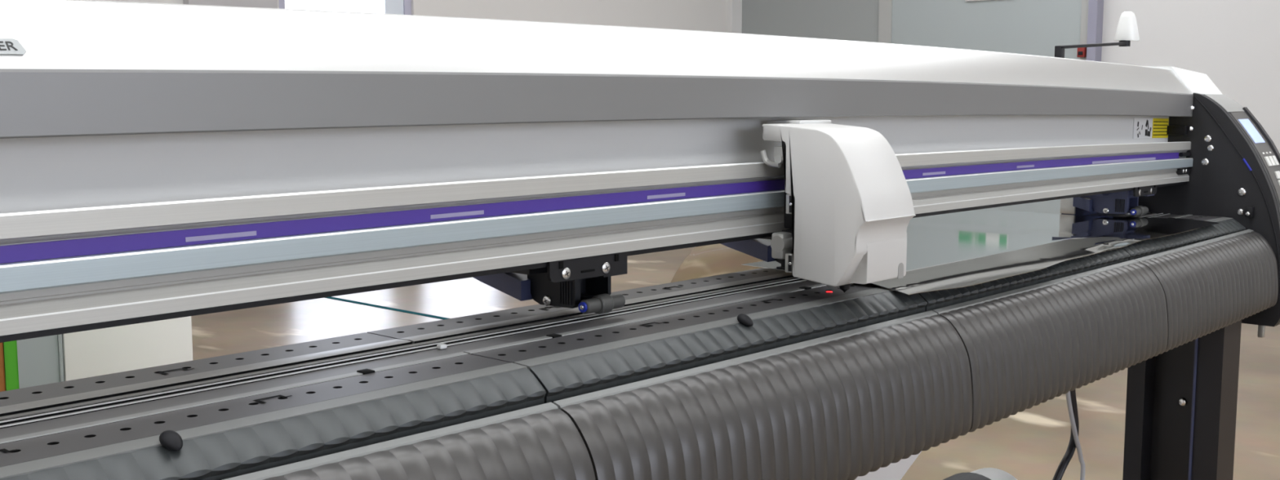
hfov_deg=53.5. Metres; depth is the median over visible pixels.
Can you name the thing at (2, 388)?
wooden board
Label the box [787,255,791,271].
screw
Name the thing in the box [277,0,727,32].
wall
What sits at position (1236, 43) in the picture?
wall
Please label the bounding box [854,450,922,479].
sheet
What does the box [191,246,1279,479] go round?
floor
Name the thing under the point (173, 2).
trim
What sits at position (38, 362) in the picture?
locker
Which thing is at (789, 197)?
screw
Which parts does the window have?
casing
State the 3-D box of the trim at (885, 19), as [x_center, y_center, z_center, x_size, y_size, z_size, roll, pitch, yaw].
[1.981,-1.365,10.208,0.113,2.650,0.074,6,9,42]
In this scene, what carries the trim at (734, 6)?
attached to the wall at (711, 15)
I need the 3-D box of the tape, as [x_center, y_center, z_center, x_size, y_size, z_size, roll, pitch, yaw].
[-0.508,0.442,5.933,4.200,0.001,0.040,6,9,42]
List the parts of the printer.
cutter rail, arm, panel, channel plate, cutter rail, arm, cable arm, nose panel, arm, lever arm, lever knob, leg, cutter rail, leg trim, plate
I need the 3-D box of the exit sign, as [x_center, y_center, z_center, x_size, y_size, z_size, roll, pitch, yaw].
[2.628,-1.851,9.519,0.410,0.100,0.023,6,9,42]
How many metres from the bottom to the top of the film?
0.081 m
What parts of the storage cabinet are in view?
panel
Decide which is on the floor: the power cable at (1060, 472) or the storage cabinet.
the storage cabinet
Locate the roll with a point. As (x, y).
(985, 473)
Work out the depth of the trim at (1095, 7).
8.99 m
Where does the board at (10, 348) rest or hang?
on the floor
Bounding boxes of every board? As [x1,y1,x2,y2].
[0,342,5,391]
[2,340,19,391]
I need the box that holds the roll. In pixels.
[942,467,1017,479]
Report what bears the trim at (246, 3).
attached to the wall at (711, 15)
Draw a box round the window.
[278,0,411,14]
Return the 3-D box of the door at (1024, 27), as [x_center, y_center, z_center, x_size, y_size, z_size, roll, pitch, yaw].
[2.605,-1.283,9.659,1.555,2.590,0.059,6,9,42]
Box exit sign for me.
[964,0,986,1]
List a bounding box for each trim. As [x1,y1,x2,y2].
[98,0,182,4]
[182,0,277,8]
[727,0,742,33]
[878,0,892,43]
[1079,0,1088,60]
[1086,0,1103,62]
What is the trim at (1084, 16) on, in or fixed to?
attached to the wall at (1236, 43)
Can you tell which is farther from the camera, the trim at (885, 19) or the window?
the trim at (885, 19)
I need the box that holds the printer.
[0,0,1279,479]
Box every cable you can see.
[1052,389,1079,479]
[1065,391,1084,479]
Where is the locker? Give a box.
[16,334,60,388]
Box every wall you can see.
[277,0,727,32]
[1101,0,1279,153]
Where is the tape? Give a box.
[324,296,448,319]
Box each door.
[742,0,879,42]
[891,0,1081,214]
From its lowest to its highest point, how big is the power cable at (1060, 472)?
0.856 m
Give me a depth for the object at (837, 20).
10.61 m
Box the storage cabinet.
[57,315,192,382]
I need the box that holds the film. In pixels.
[671,208,1218,294]

